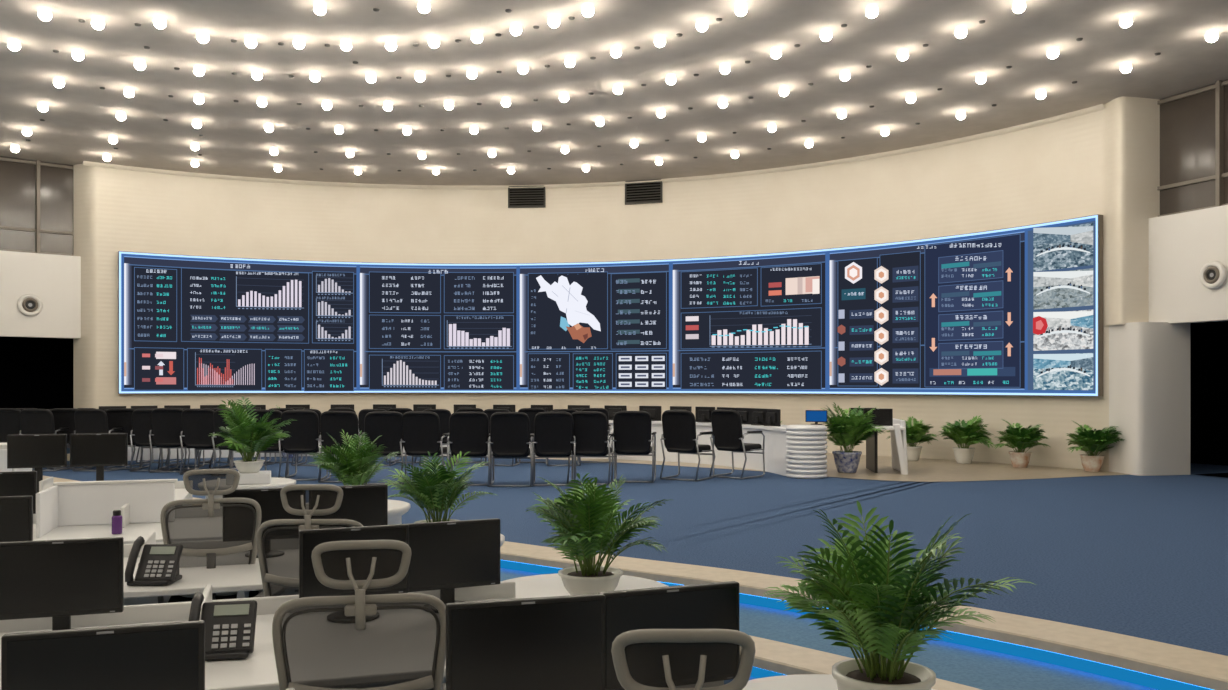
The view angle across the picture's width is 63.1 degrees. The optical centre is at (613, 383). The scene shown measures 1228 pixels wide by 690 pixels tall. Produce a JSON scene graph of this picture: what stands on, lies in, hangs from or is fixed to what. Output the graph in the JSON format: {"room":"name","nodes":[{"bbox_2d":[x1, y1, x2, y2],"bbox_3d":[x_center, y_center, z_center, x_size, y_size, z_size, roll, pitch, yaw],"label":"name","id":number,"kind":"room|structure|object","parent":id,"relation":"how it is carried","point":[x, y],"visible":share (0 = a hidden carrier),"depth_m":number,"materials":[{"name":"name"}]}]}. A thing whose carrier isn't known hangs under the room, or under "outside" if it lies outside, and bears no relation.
{"room":"control room","nodes":[
{"label":"control room","id":0,"kind":"room"},
{"bbox_2d":[0,337,72,408],"bbox_3d":[-15.284,0.200,22.780,1.197,2.700,11.991,0,0,45],"label":"doorway","id":1,"kind":"structure","parent":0,"point":[35,372],"depth_m":24.46,"materials":[{"name":"black"}]},
{"bbox_2d":[0,250,80,337],"bbox_3d":[-14.187,-1.950,20.360,0.590,1.840,6.269,0,0,41],"label":"wall","id":2,"kind":"structure","parent":0,"point":[55,279],"depth_m":22.01,"materials":[{"name":"white"}]},
{"bbox_2d":[17,294,42,315],"bbox_3d":[-12.750,-1.725,21.835,0.500,0.500,0.110,0,0,-41],"label":"wall speaker","id":3,"kind":"object","parent":2,"relation":"attached to","point":[27,304],"visible":1,"depth_m":21.81,"materials":[{"name":"white"}]},
{"bbox_2d":[0,156,72,255],"bbox_3d":[-14.277,-3.910,20.469,0.431,2.080,6.345,0,0,41],"label":"window","id":4,"kind":"structure","parent":2,"relation":"in","point":[36,197],"depth_m":22.13,"materials":[{"name":"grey glass"}]},
{"bbox_2d":[26,8,1160,171],"bbox_3d":[-1.869,-4.938,18.187,20.108,0.025,10.048,0,0,0],"label":"sprinkler","id":5,"kind":"object","parent":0,"point":[374,9],"depth_m":15.57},
{"bbox_2d":[67,453,1129,481],"bbox_3d":[-2.163,1.542,20.441,22.448,0.001,9.305,0,0,0],"label":"floor","id":6,"kind":"structure","parent":0,"point":[924,469],"depth_m":17.62,"materials":[{"name":"stone"}]},
{"bbox_2d":[820,402,885,472],"bbox_3d":[4.112,0.923,17.341,1.257,1.230,1.179,0,0,24],"label":"potted palm","id":7,"kind":"object","parent":6,"relation":"on","point":[848,430],"visible":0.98,"depth_m":17.24,"materials":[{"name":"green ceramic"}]},
{"bbox_2d":[866,418,907,474],"bbox_3d":[4.805,1.090,17.688,0.552,0.940,1.320,0,0,6],"label":"control console","id":8,"kind":"object","parent":6,"relation":"on","point":[898,430],"visible":0.77,"depth_m":17.32,"materials":[{"name":"white paint"}]},
{"bbox_2d":[863,409,892,425],"bbox_3d":[4.625,0.580,17.545,0.500,0.300,0.240,0,0,6],"label":"computer monitor","id":9,"kind":"object","parent":8,"relation":"on","point":[884,417],"visible":0.85,"depth_m":17.48,"materials":[{"name":"black"}]},
{"bbox_2d":[886,416,937,460],"bbox_3d":[6.000,1.096,20.162,1.064,0.884,0.988,0,0,27],"label":"potted palm","id":10,"kind":"object","parent":6,"relation":"on","point":[915,433],"visible":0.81,"depth_m":19.99,"materials":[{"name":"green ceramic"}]},
{"bbox_2d":[939,415,992,463],"bbox_3d":[6.814,1.073,19.383,1.040,0.930,1.120,0,0,11],"label":"potted palm","id":11,"kind":"object","parent":6,"relation":"on","point":[969,433],"visible":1,"depth_m":19.21,"materials":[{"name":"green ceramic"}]},
{"bbox_2d":[992,420,1050,467],"bbox_3d":[7.533,1.093,18.448,0.970,0.889,1.135,0,0,30],"label":"potted palm","id":12,"kind":"object","parent":6,"relation":"on","point":[1019,437],"visible":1,"depth_m":18.30,"materials":[{"name":"plant"}]},
{"bbox_2d":[1066,421,1124,471],"bbox_3d":[8.461,1.093,17.614,0.970,0.889,1.135,0,0,22],"label":"potted palm","id":13,"kind":"object","parent":6,"relation":"on","point":[1088,440],"visible":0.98,"depth_m":17.46,"materials":[{"name":"plant"}]},
{"bbox_2d":[0,0,1227,185],"bbox_3d":[-3.500,-5.000,11.200,35.200,0.100,35.200,0,0,0],"label":"ceiling","id":14,"kind":"structure","parent":0,"point":[80,118],"depth_m":16.15,"materials":[{"name":"grey"}]},
{"bbox_2d":[8,0,1218,174],"bbox_3d":[-3.876,-4.873,11.608,25.018,0.152,22.773,0,0,0],"label":"recessed light","id":15,"kind":"object","parent":14,"relation":"in","point":[44,14],"depth_m":15.40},
{"bbox_2d":[32,453,1227,655],"bbox_3d":[11.530,1.550,22.140,51.060,0.001,45.481,0,0,0],"label":"floor","id":16,"kind":"structure","parent":0,"point":[1145,557],"depth_m":11.11,"materials":[{"name":"blue carpet"}]},
{"bbox_2d":[0,408,20,442],"bbox_3d":[-10.965,0.992,18.403,0.686,1.108,0.726,0,0,5],"label":"armchair","id":17,"kind":"object","parent":16,"relation":"on","point":[9,417],"visible":0.34,"depth_m":18.11,"materials":[{"name":"leather"}]},
{"bbox_2d":[19,409,72,470],"bbox_3d":[-10.219,0.992,17.974,0.686,1.108,0.726,0,0,0],"label":"armchair","id":18,"kind":"object","parent":16,"relation":"on","point":[32,421],"visible":0.47,"depth_m":17.68,"materials":[{"name":"leather"}]},
{"bbox_2d":[47,408,95,468],"bbox_3d":[-9.959,0.992,18.403,0.686,1.108,0.726,0,0,-6],"label":"armchair","id":19,"kind":"object","parent":16,"relation":"on","point":[63,417],"visible":0.31,"depth_m":18.11,"materials":[{"name":"fabric"}]},
{"bbox_2d":[72,409,126,470],"bbox_3d":[-9.248,0.992,17.974,0.686,1.108,0.726,0,0,2],"label":"armchair","id":20,"kind":"object","parent":16,"relation":"on","point":[87,421],"visible":0.49,"depth_m":17.68,"materials":[{"name":"fabric"}]},
{"bbox_2d":[104,408,151,468],"bbox_3d":[-8.961,0.992,18.403,0.686,1.108,0.726,0,0,-8],"label":"armchair","id":21,"kind":"object","parent":16,"relation":"on","point":[117,417],"visible":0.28,"depth_m":18.11,"materials":[{"name":"fabric"}]},
{"bbox_2d":[129,409,178,470],"bbox_3d":[-8.265,0.992,17.974,0.686,1.108,0.726,0,0,-9],"label":"armchair","id":22,"kind":"object","parent":16,"relation":"on","point":[141,418],"visible":0.59,"depth_m":17.69,"materials":[{"name":"fabric"}]},
{"bbox_2d":[136,408,181,462],"bbox_3d":[-9.024,1.007,19.824,0.667,1.077,0.706,0,0,3],"label":"armchair","id":23,"kind":"object","parent":16,"relation":"on","point":[144,461],"visible":0.04,"depth_m":19.60,"materials":[{"name":"metal"}]},
{"bbox_2d":[148,408,199,471],"bbox_3d":[-7.816,0.982,17.766,0.698,1.129,0.739,0,0,-6],"label":"armchair","id":24,"kind":"object","parent":16,"relation":"on","point":[166,423],"visible":0.73,"depth_m":17.48,"materials":[{"name":"leather"}]},
{"bbox_2d":[158,408,204,468],"bbox_3d":[-7.964,0.992,18.403,0.686,1.108,0.726,0,0,-9],"label":"armchair","id":25,"kind":"object","parent":16,"relation":"on","point":[180,408],"visible":0.08,"depth_m":18.17,"materials":[{"name":"metal"}]},
{"bbox_2d":[179,409,232,473],"bbox_3d":[-7.088,0.982,17.365,0.698,1.129,0.739,0,0,0],"label":"armchair","id":26,"kind":"object","parent":16,"relation":"on","point":[197,424],"visible":0.68,"depth_m":17.08,"materials":[{"name":"fabric"}]},
{"bbox_2d":[209,408,260,468],"bbox_3d":[-6.986,0.992,18.404,0.686,1.108,0.726,0,0,12],"label":"armchair","id":27,"kind":"object","parent":16,"relation":"on","point":[215,409],"visible":0.05,"depth_m":18.23,"materials":[{"name":"leather"}]},
{"bbox_2d":[212,409,266,470],"bbox_3d":[-6.375,0.982,16.983,0.698,1.129,0.739,0,0,6],"label":"armchair","id":28,"kind":"object","parent":16,"relation":"on","point":[217,420],"visible":0.27,"depth_m":16.73,"materials":[{"name":"fabric"}]},
{"bbox_2d":[249,410,296,477],"bbox_3d":[-5.697,0.982,16.616,0.698,1.129,0.739,0,0,-3],"label":"armchair","id":29,"kind":"object","parent":16,"relation":"on","point":[276,413],"visible":0.23,"depth_m":16.33,"materials":[{"name":"leather"}]},
{"bbox_2d":[266,408,302,462],"bbox_3d":[-6.550,1.007,19.824,0.667,1.077,0.706,0,0,-10],"label":"armchair","id":30,"kind":"object","parent":16,"relation":"on","point":[282,410],"visible":0.16,"depth_m":19.53,"materials":[{"name":"leather"}]},
{"bbox_2d":[278,410,327,480],"bbox_3d":[-5.053,0.982,16.265,0.698,1.129,0.739,0,0,-6],"label":"armchair","id":31,"kind":"object","parent":16,"relation":"on","point":[304,432],"visible":0.77,"depth_m":15.99,"materials":[{"name":"leather"}]},
{"bbox_2d":[291,409,336,465],"bbox_3d":[-5.728,1.007,19.088,0.667,1.077,0.706,0,0,8],"label":"armchair","id":32,"kind":"object","parent":16,"relation":"on","point":[318,412],"visible":0.09,"depth_m":18.79,"materials":[{"name":"fabric"}]},
{"bbox_2d":[318,411,364,482],"bbox_3d":[-4.298,0.982,15.929,0.698,1.129,0.739,0,0,0],"label":"armchair","id":33,"kind":"object","parent":16,"relation":"on","point":[332,423],"visible":0.51,"depth_m":15.63,"materials":[{"name":"leather"}]},
{"bbox_2d":[358,409,395,465],"bbox_3d":[-4.533,1.007,19.087,0.667,1.077,0.706,0,0,-2],"label":"armchair","id":34,"kind":"object","parent":16,"relation":"on","point":[361,416],"visible":0.22,"depth_m":18.79,"materials":[{"name":"fabric"}]},
{"bbox_2d":[362,411,406,484],"bbox_3d":[-3.575,0.982,15.607,0.698,1.129,0.739,0,0,-11],"label":"armchair","id":35,"kind":"object","parent":16,"relation":"on","point":[388,424],"visible":0.66,"depth_m":15.32,"materials":[{"name":"leather"}]},
{"bbox_2d":[386,408,428,462],"bbox_3d":[-4.105,1.007,19.825,0.667,1.077,0.706,0,0,13],"label":"armchair","id":36,"kind":"object","parent":16,"relation":"on","point":[401,410],"visible":0.19,"depth_m":19.51,"materials":[{"name":"leather"}]},
{"bbox_2d":[399,411,452,484],"bbox_3d":[-2.933,0.982,15.606,0.698,1.129,0.739,0,0,6],"label":"armchair","id":37,"kind":"object","parent":16,"relation":"on","point":[420,429],"visible":0.84,"depth_m":15.33,"materials":[{"name":"leather"}]},
{"bbox_2d":[419,409,457,465],"bbox_3d":[-3.348,1.007,19.087,0.667,1.077,0.706,0,0,-1],"label":"armchair","id":38,"kind":"object","parent":16,"relation":"on","point":[444,415],"visible":0.26,"depth_m":18.80,"materials":[{"name":"fabric"}]},
{"bbox_2d":[447,412,491,485],"bbox_3d":[-2.227,0.982,15.450,0.698,1.129,0.739,0,0,-6],"label":"armchair","id":39,"kind":"object","parent":16,"relation":"on","point":[468,431],"visible":0.8,"depth_m":15.17,"materials":[{"name":"fabric"}]},
{"bbox_2d":[454,408,486,462],"bbox_3d":[-2.854,1.007,19.824,0.667,1.077,0.706,0,0,-9],"label":"armchair","id":40,"kind":"object","parent":16,"relation":"on","point":[460,409],"visible":0.23,"depth_m":19.50,"materials":[{"name":"leather"}]},
{"bbox_2d":[128,420,826,478],"bbox_3d":[-3.229,1.116,20.024,14.777,0.860,4.222,0,0,14],"label":"desk","id":41,"kind":"object","parent":16,"relation":"on","point":[792,451],"visible":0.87,"depth_m":17.76,"materials":[{"name":"white paint"}]},
{"bbox_2d":[373,404,395,410],"bbox_3d":[-4.995,0.594,21.735,0.500,0.300,0.240,0,0,-2],"label":"computer monitor","id":42,"kind":"object","parent":41,"relation":"on","point":[386,407],"visible":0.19,"depth_m":21.76,"materials":[{"name":"black"}]},
{"bbox_2d":[413,404,435,410],"bbox_3d":[-4.122,0.594,21.716,0.500,0.300,0.240,0,0,4],"label":"computer monitor","id":43,"kind":"object","parent":41,"relation":"on","point":[416,407],"visible":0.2,"depth_m":21.73,"materials":[{"name":"black"}]},
{"bbox_2d":[454,404,475,411],"bbox_3d":[-3.237,0.594,21.618,0.500,0.300,0.240,0,0,9],"label":"computer monitor","id":44,"kind":"object","parent":41,"relation":"on","point":[456,406],"visible":0.27,"depth_m":21.65,"materials":[{"name":"black"}]},
{"bbox_2d":[493,405,515,411],"bbox_3d":[-2.369,0.594,21.455,0.500,0.300,0.240,0,0,13],"label":"computer monitor","id":45,"kind":"object","parent":41,"relation":"on","point":[512,408],"visible":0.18,"depth_m":21.45,"materials":[{"name":"black"}]},
{"bbox_2d":[531,405,552,411],"bbox_3d":[-1.547,0.594,21.242,0.500,0.300,0.240,0,0,17],"label":"computer monitor","id":46,"kind":"object","parent":41,"relation":"on","point":[547,408],"visible":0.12,"depth_m":21.23,"materials":[{"name":"black"}]},
{"bbox_2d":[604,405,626,419],"bbox_3d":[0.012,0.594,20.633,0.500,0.300,0.240,0,0,26],"label":"computer monitor","id":47,"kind":"object","parent":41,"relation":"on","point":[612,409],"visible":0.44,"depth_m":20.65,"materials":[{"name":"black"}]},
{"bbox_2d":[639,406,660,420],"bbox_3d":[0.714,0.594,20.257,0.500,0.300,0.240,0,0,31],"label":"computer monitor","id":48,"kind":"object","parent":41,"relation":"on","point":[654,411],"visible":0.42,"depth_m":20.21,"materials":[{"name":"black"}]},
{"bbox_2d":[695,407,714,421],"bbox_3d":[1.745,0.594,19.459,0.240,0.300,0.500,0,0,-42],"label":"computer monitor","id":49,"kind":"object","parent":41,"relation":"on","point":[702,414],"visible":0.92,"depth_m":19.45,"materials":[{"name":"black"}]},
{"bbox_2d":[735,408,750,423],"bbox_3d":[2.368,0.594,18.554,0.240,0.300,0.500,0,0,-29],"label":"computer monitor","id":50,"kind":"object","parent":41,"relation":"on","point":[745,413],"visible":0.52,"depth_m":18.47,"materials":[{"name":"black"}]},
{"bbox_2d":[751,408,766,424],"bbox_3d":[2.604,0.594,18.123,0.240,0.300,0.500,0,0,-28],"label":"computer monitor","id":51,"kind":"object","parent":41,"relation":"on","point":[758,415],"visible":0.94,"depth_m":18.09,"materials":[{"name":"black"}]},
{"bbox_2d":[764,409,780,425],"bbox_3d":[2.777,0.594,17.747,0.240,0.300,0.500,0,0,-21],"label":"computer monitor","id":52,"kind":"object","parent":41,"relation":"on","point":[773,416],"visible":1,"depth_m":17.64,"materials":[{"name":"black"}]},
{"bbox_2d":[805,410,826,424],"bbox_3d":[3.406,0.560,16.829,0.360,0.240,0.200,0,0,11],"label":"computer monitor","id":53,"kind":"object","parent":41,"relation":"on","point":[816,416],"visible":1,"depth_m":16.79,"materials":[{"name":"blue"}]},
{"bbox_2d":[480,409,520,465],"bbox_3d":[-2.169,1.007,19.088,0.667,1.077,0.706,0,0,7],"label":"armchair","id":54,"kind":"object","parent":16,"relation":"on","point":[489,412],"visible":0.16,"depth_m":18.79,"materials":[{"name":"leather"}]},
{"bbox_2d":[487,412,534,486],"bbox_3d":[-1.565,0.982,15.296,0.698,1.129,0.739,0,0,0],"label":"armchair","id":55,"kind":"object","parent":16,"relation":"on","point":[509,436],"visible":0.95,"depth_m":15.02,"materials":[{"name":"fabric"}]},
{"bbox_2d":[515,408,545,462],"bbox_3d":[-1.626,1.007,19.824,0.667,1.077,0.706,0,0,-4],"label":"armchair","id":56,"kind":"object","parent":16,"relation":"on","point":[531,412],"visible":0.25,"depth_m":19.52,"materials":[{"name":"fabric"}]},
{"bbox_2d":[530,412,575,485],"bbox_3d":[-0.940,0.982,15.450,0.698,1.129,0.739,0,0,-6],"label":"armchair","id":57,"kind":"object","parent":16,"relation":"on","point":[553,431],"visible":0.91,"depth_m":15.17,"materials":[{"name":"fabric"}]},
{"bbox_2d":[546,409,580,465],"bbox_3d":[-0.971,1.007,19.088,0.667,1.077,0.706,0,0,-6],"label":"armchair","id":58,"kind":"object","parent":16,"relation":"on","point":[570,411],"visible":0.22,"depth_m":18.78,"materials":[{"name":"leather"}]},
{"bbox_2d":[567,411,615,484],"bbox_3d":[-0.352,0.982,15.607,0.698,1.129,0.739,0,0,9],"label":"armchair","id":59,"kind":"object","parent":16,"relation":"on","point":[590,430],"visible":0.81,"depth_m":15.32,"materials":[{"name":"leather"}]},
{"bbox_2d":[578,408,610,462],"bbox_3d":[-0.396,1.007,19.823,0.667,1.077,0.706,0,0,-2],"label":"armchair","id":60,"kind":"object","parent":16,"relation":"on","point":[603,410],"visible":0.27,"depth_m":19.52,"materials":[{"name":"fabric"}]},
{"bbox_2d":[611,411,655,482],"bbox_3d":[0.315,0.982,15.929,0.698,1.129,0.739,0,0,6],"label":"armchair","id":61,"kind":"object","parent":16,"relation":"on","point":[632,429],"visible":0.94,"depth_m":15.65,"materials":[{"name":"leather"}]},
{"bbox_2d":[660,410,713,480],"bbox_3d":[1.181,0.982,16.273,0.698,1.129,0.739,0,0,32],"label":"armchair","id":62,"kind":"object","parent":16,"relation":"on","point":[679,426],"visible":1,"depth_m":16.04,"materials":[{"name":"leather"}]},
{"bbox_2d":[709,409,764,478],"bbox_3d":[2.032,0.982,16.630,0.698,1.129,0.739,0,0,43],"label":"armchair","id":63,"kind":"object","parent":16,"relation":"on","point":[726,424],"visible":0.98,"depth_m":16.43,"materials":[{"name":"leather"}]},
{"bbox_2d":[73,97,1189,475],"bbox_3d":[-0.406,-1.700,22.019,23.132,6.500,5.098,0,0,15],"label":"wall","id":64,"kind":"structure","parent":0,"point":[1105,162],"depth_m":22.42,"materials":[{"name":"white"}]},
{"bbox_2d":[508,186,545,207],"bbox_3d":[-2.173,-4.684,24.898,0.940,0.590,0.076,0,0,6],"label":"air vent","id":65,"kind":"object","parent":64,"relation":"in","point":[517,197],"visible":1,"depth_m":24.88,"materials":[{"name":"black"}]},
{"bbox_2d":[83,104,1104,189],"bbox_3d":[-1.041,-4.905,22.292,20.987,0.090,4.876,0,0,13],"label":"trim","id":66,"kind":"structure","parent":64,"relation":"attached to","point":[1088,110],"depth_m":23.18,"materials":[{"name":"paint"}]},
{"bbox_2d":[118,214,1102,396],"bbox_3d":[-0.745,-1.385,22.317,20.472,3.214,4.652,0,0,14],"label":"video wall","id":67,"kind":"structure","parent":64,"relation":"attached to","point":[1014,311],"depth_m":23.32,"materials":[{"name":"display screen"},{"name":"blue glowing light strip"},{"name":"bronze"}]},
{"bbox_2d":[625,179,661,204],"bbox_3d":[0.719,-4.693,24.300,0.940,0.620,0.076,0,0,18],"label":"air vent","id":68,"kind":"object","parent":64,"relation":"in","point":[644,192],"visible":0.98,"depth_m":24.29,"materials":[{"name":"black"}]},
{"bbox_2d":[500,568,1157,689],"bbox_3d":[-4.310,1.700,9.648,21.021,0.001,21.268,0,0,0],"label":"floor","id":69,"kind":"structure","parent":0,"point":[978,668],"depth_m":6.15,"materials":[{"name":"blue carpet"}]},
{"bbox_2d":[43,476,1227,689],"bbox_3d":[-3.449,1.697,10.247,3.823,0.306,29.560,0,0,-45],"label":"trim","id":70,"kind":"structure","parent":69,"relation":"attached to","point":[1209,670],"depth_m":6.22,"materials":[{"name":"beige stone"}]},
{"bbox_2d":[1149,205,1227,323],"bbox_3d":[10.267,-1.950,14.126,0.671,1.840,6.972,0,0,-12],"label":"wall","id":71,"kind":"structure","parent":0,"point":[1180,244],"depth_m":16.67,"materials":[{"name":"white"}]},
{"bbox_2d":[1157,80,1227,216],"bbox_3d":[10.347,-3.910,14.206,0.522,2.080,7.104,0,0,-12],"label":"window","id":72,"kind":"structure","parent":71,"relation":"in","point":[1193,123],"depth_m":16.80,"materials":[{"name":"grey glass"}]},
{"bbox_2d":[1199,261,1226,288],"bbox_3d":[9.687,-1.764,16.178,0.110,0.460,0.460,0,0,-21],"label":"wall speaker","id":73,"kind":"object","parent":71,"relation":"attached to","point":[1213,274],"visible":1,"depth_m":16.14,"materials":[{"name":"white"}]},
{"bbox_2d":[1190,323,1227,465],"bbox_3d":[12.026,0.200,16.245,1.590,2.700,13.927,0,0,-18],"label":"doorway","id":74,"kind":"structure","parent":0,"point":[1208,342],"depth_m":19.27,"materials":[{"name":"black"}]},
{"bbox_2d":[1190,321,1227,477],"bbox_3d":[-1.393,0.194,19.062,33.878,2.688,11.768,0,0,15],"label":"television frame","id":75,"kind":"structure","parent":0,"point":[1215,322],"depth_m":17.79,"materials":[{"name":"black"}]},
{"label":"floor","id":76,"kind":"structure","parent":0,"visible":0},
{"bbox_2d":[0,443,31,471],"bbox_3d":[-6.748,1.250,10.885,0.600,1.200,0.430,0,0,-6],"label":"office desk","id":77,"kind":"object","parent":76,"relation":"on","point":[3,446],"visible":0.02,"depth_m":10.71,"materials":[{"name":"white laminate"}]},
{"bbox_2d":[39,477,295,499],"bbox_3d":[-6.883,1.395,9.714,7.248,0.910,2.266,0,0,-18],"label":"office desk","id":78,"kind":"object","parent":76,"relation":"on","point":[181,493],"visible":0.17,"depth_m":10.76,"materials":[{"name":"white laminate"}]},
{"bbox_2d":[7,434,66,492],"bbox_3d":[-5.716,0.798,9.930,0.520,0.600,0.240,0,0,-18],"label":"computer monitor","id":79,"kind":"object","parent":78,"relation":"on","point":[37,451],"visible":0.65,"depth_m":9.87,"materials":[{"name":"black"}]},
{"bbox_2d":[70,433,127,480],"bbox_3d":[-5.194,0.798,10.102,0.520,0.600,0.240,0,0,-18],"label":"computer monitor","id":80,"kind":"object","parent":78,"relation":"on","point":[99,450],"visible":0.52,"depth_m":10.05,"materials":[{"name":"black"}]},
{"bbox_2d":[238,471,270,484],"bbox_3d":[-4.050,1.039,11.100,0.460,0.115,0.400,0,0,-18],"label":"planter box","id":81,"kind":"object","parent":78,"relation":"on","point":[261,477],"visible":0.54,"depth_m":10.94,"materials":[{"name":"white paint"}]},
{"bbox_2d":[209,397,296,472],"bbox_3d":[-4.053,0.561,11.102,0.859,0.837,1.029,0,0,18],"label":"potted palm","id":82,"kind":"object","parent":81,"relation":"on","point":[249,436],"visible":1,"depth_m":10.98,"materials":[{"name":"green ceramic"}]},
{"bbox_2d":[158,469,261,602],"bbox_3d":[-2.506,1.179,6.268,0.690,1.339,0.693,0,0,-19],"label":"mesh office chair","id":83,"kind":"object","parent":76,"relation":"on","point":[212,532],"visible":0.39,"depth_m":6.02,"materials":[{"name":"grey"}]},
{"bbox_2d":[33,479,409,543],"bbox_3d":[-5.013,1.305,7.620,6.954,1.090,2.140,0,0,-18],"label":"office desk","id":84,"kind":"object","parent":76,"relation":"on","point":[80,509],"visible":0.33,"depth_m":7.78,"materials":[{"name":"white laminate"}]},
{"bbox_2d":[0,471,36,513],"bbox_3d":[-4.676,0.883,7.631,0.500,0.430,0.240,0,0,-18],"label":"computer monitor","id":85,"kind":"object","parent":84,"relation":"on","point":[19,483],"visible":0.41,"depth_m":7.61,"materials":[{"name":"black"}]},
{"bbox_2d":[112,510,121,533],"bbox_3d":[-3.645,1.012,7.333,0.072,0.172,0.072,0,0,0],"label":"flask","id":86,"kind":"object","parent":84,"relation":"on","point":[116,517],"visible":1,"depth_m":7.31,"materials":[{"name":"purple"}]},
{"bbox_2d":[307,430,397,485],"bbox_3d":[-2.291,0.750,8.828,0.818,0.693,0.760,0,0,-37],"label":"potted palm","id":87,"kind":"object","parent":84,"relation":"on","point":[354,467],"visible":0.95,"depth_m":8.77,"materials":[{"name":"green plant"}]},
{"bbox_2d":[255,484,362,596],"bbox_3d":[-1.550,1.179,5.369,0.690,1.339,0.693,0,0,-2],"label":"mesh office chair","id":88,"kind":"object","parent":76,"relation":"on","point":[277,540],"visible":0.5,"depth_m":5.10,"materials":[{"name":"grey"}]},
{"bbox_2d":[124,531,504,605],"bbox_3d":[-3.718,1.395,5.918,6.402,0.910,1.902,0,0,-18],"label":"office desk","id":89,"kind":"object","parent":76,"relation":"on","point":[241,579],"visible":0.04,"depth_m":5.66,"materials":[{"name":"white laminate"}]},
{"bbox_2d":[0,496,32,541],"bbox_3d":[-3.726,0.883,5.941,0.500,0.430,0.240,0,0,-18],"label":"computer monitor","id":90,"kind":"object","parent":89,"relation":"on","point":[16,512],"visible":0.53,"depth_m":5.93,"materials":[{"name":"black"}]},
{"bbox_2d":[125,536,182,585],"bbox_3d":[-2.533,0.971,5.517,0.250,0.253,0.234,0,0,-1],"label":"desk phone","id":91,"kind":"object","parent":89,"relation":"on","point":[158,565],"visible":1,"depth_m":5.50,"materials":[{"name":"black"}]},
{"bbox_2d":[223,488,303,557],"bbox_3d":[-2.244,0.883,6.428,0.500,0.430,0.240,0,0,-18],"label":"computer monitor","id":92,"kind":"object","parent":89,"relation":"on","point":[269,499],"visible":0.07,"depth_m":6.37,"materials":[{"name":"black"}]},
{"bbox_2d":[311,484,387,525],"bbox_3d":[-1.756,0.883,6.609,0.500,0.430,0.240,0,0,-18],"label":"computer monitor","id":93,"kind":"object","parent":89,"relation":"on","point":[367,505],"visible":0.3,"depth_m":6.58,"materials":[{"name":"black"}]},
{"bbox_2d":[378,451,495,522],"bbox_3d":[-1.247,0.786,7.008,0.812,0.620,0.708,0,0,-15],"label":"potted palm","id":94,"kind":"object","parent":89,"relation":"on","point":[438,490],"visible":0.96,"depth_m":6.92,"materials":[{"name":"green plant"}]},
{"bbox_2d":[0,573,667,689],"bbox_3d":[-2.163,1.395,4.295,5.415,0.910,1.751,0,0,-18],"label":"office desk","id":95,"kind":"object","parent":76,"relation":"on","point":[258,671],"visible":0.27,"depth_m":4.59,"materials":[{"name":"white laminate"}]},
{"bbox_2d":[0,537,123,629],"bbox_3d":[-2.391,0.883,4.324,0.500,0.430,0.240,0,0,-18],"label":"computer monitor","id":96,"kind":"object","parent":95,"relation":"on","point":[60,580],"visible":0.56,"depth_m":4.27,"materials":[{"name":"black"}]},
{"bbox_2d":[1,620,204,689],"bbox_3d":[-1.405,0.883,2.784,0.500,0.430,0.240,0,0,-18],"label":"computer monitor","id":97,"kind":"object","parent":95,"relation":"on","point":[171,655],"visible":1,"depth_m":2.73,"materials":[{"name":"black"}]},
{"bbox_2d":[188,591,256,660],"bbox_3d":[-1.585,0.971,4.049,0.250,0.253,0.234,0,0,-12],"label":"desk phone","id":98,"kind":"object","parent":95,"relation":"on","point":[230,626],"visible":0.73,"depth_m":4.04,"materials":[{"name":"black"}]},
{"bbox_2d":[299,524,408,597],"bbox_3d":[-1.227,0.883,4.707,0.500,0.430,0.240,0,0,-24],"label":"computer monitor","id":99,"kind":"object","parent":95,"relation":"on","point":[309,585],"visible":0.24,"depth_m":4.61,"materials":[{"name":"black"}]},
{"bbox_2d":[401,518,499,604],"bbox_3d":[-0.814,0.883,4.905,0.500,0.430,0.240,0,0,-25],"label":"computer monitor","id":100,"kind":"object","parent":95,"relation":"on","point":[446,556],"visible":0.71,"depth_m":4.85,"materials":[{"name":"black"}]},
{"bbox_2d":[525,473,668,594],"bbox_3d":[-0.113,0.765,5.169,0.815,0.662,0.818,0,0,-34],"label":"potted palm","id":101,"kind":"object","parent":95,"relation":"on","point":[588,526],"visible":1,"depth_m":5.04,"materials":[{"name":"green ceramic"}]},
{"bbox_2d":[272,540,445,689],"bbox_3d":[-0.873,1.179,3.538,0.690,1.339,0.693,0,0,-10],"label":"mesh office chair","id":102,"kind":"object","parent":76,"relation":"on","point":[359,641],"visible":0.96,"depth_m":3.28,"materials":[{"name":"grey"}]},
{"bbox_2d":[286,674,935,689],"bbox_3d":[-0.520,1.395,2.714,3.838,0.910,1.324,0,0,-18],"label":"office desk","id":103,"kind":"object","parent":76,"relation":"on","point":[802,681],"visible":0.42,"depth_m":3.67,"materials":[{"name":"white laminate"}]},
{"bbox_2d":[446,593,604,689],"bbox_3d":[-0.283,0.883,3.153,0.500,0.430,0.240,0,0,-16],"label":"computer monitor","id":104,"kind":"object","parent":103,"relation":"on","point":[554,642],"visible":1,"depth_m":3.09,"materials":[{"name":"black"}]},
{"bbox_2d":[598,581,738,689],"bbox_3d":[0.169,0.883,3.333,0.500,0.430,0.240,0,0,-22],"label":"computer monitor","id":105,"kind":"object","parent":103,"relation":"on","point":[705,605],"visible":0.48,"depth_m":3.27,"materials":[{"name":"black"}]},
{"bbox_2d":[764,501,1035,689],"bbox_3d":[0.852,0.732,3.104,0.699,0.729,0.750,0,0,-5],"label":"potted palm","id":106,"kind":"object","parent":103,"relation":"on","point":[857,594],"visible":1,"depth_m":3.04,"materials":[{"name":"green plant"}]},
{"bbox_2d":[611,629,755,689],"bbox_3d":[0.150,1.190,2.438,0.680,1.319,0.683,0,0,0],"label":"mesh office chair","id":107,"kind":"object","parent":76,"relation":"on","point":[643,659],"visible":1,"depth_m":2.18,"materials":[{"name":"grey"}]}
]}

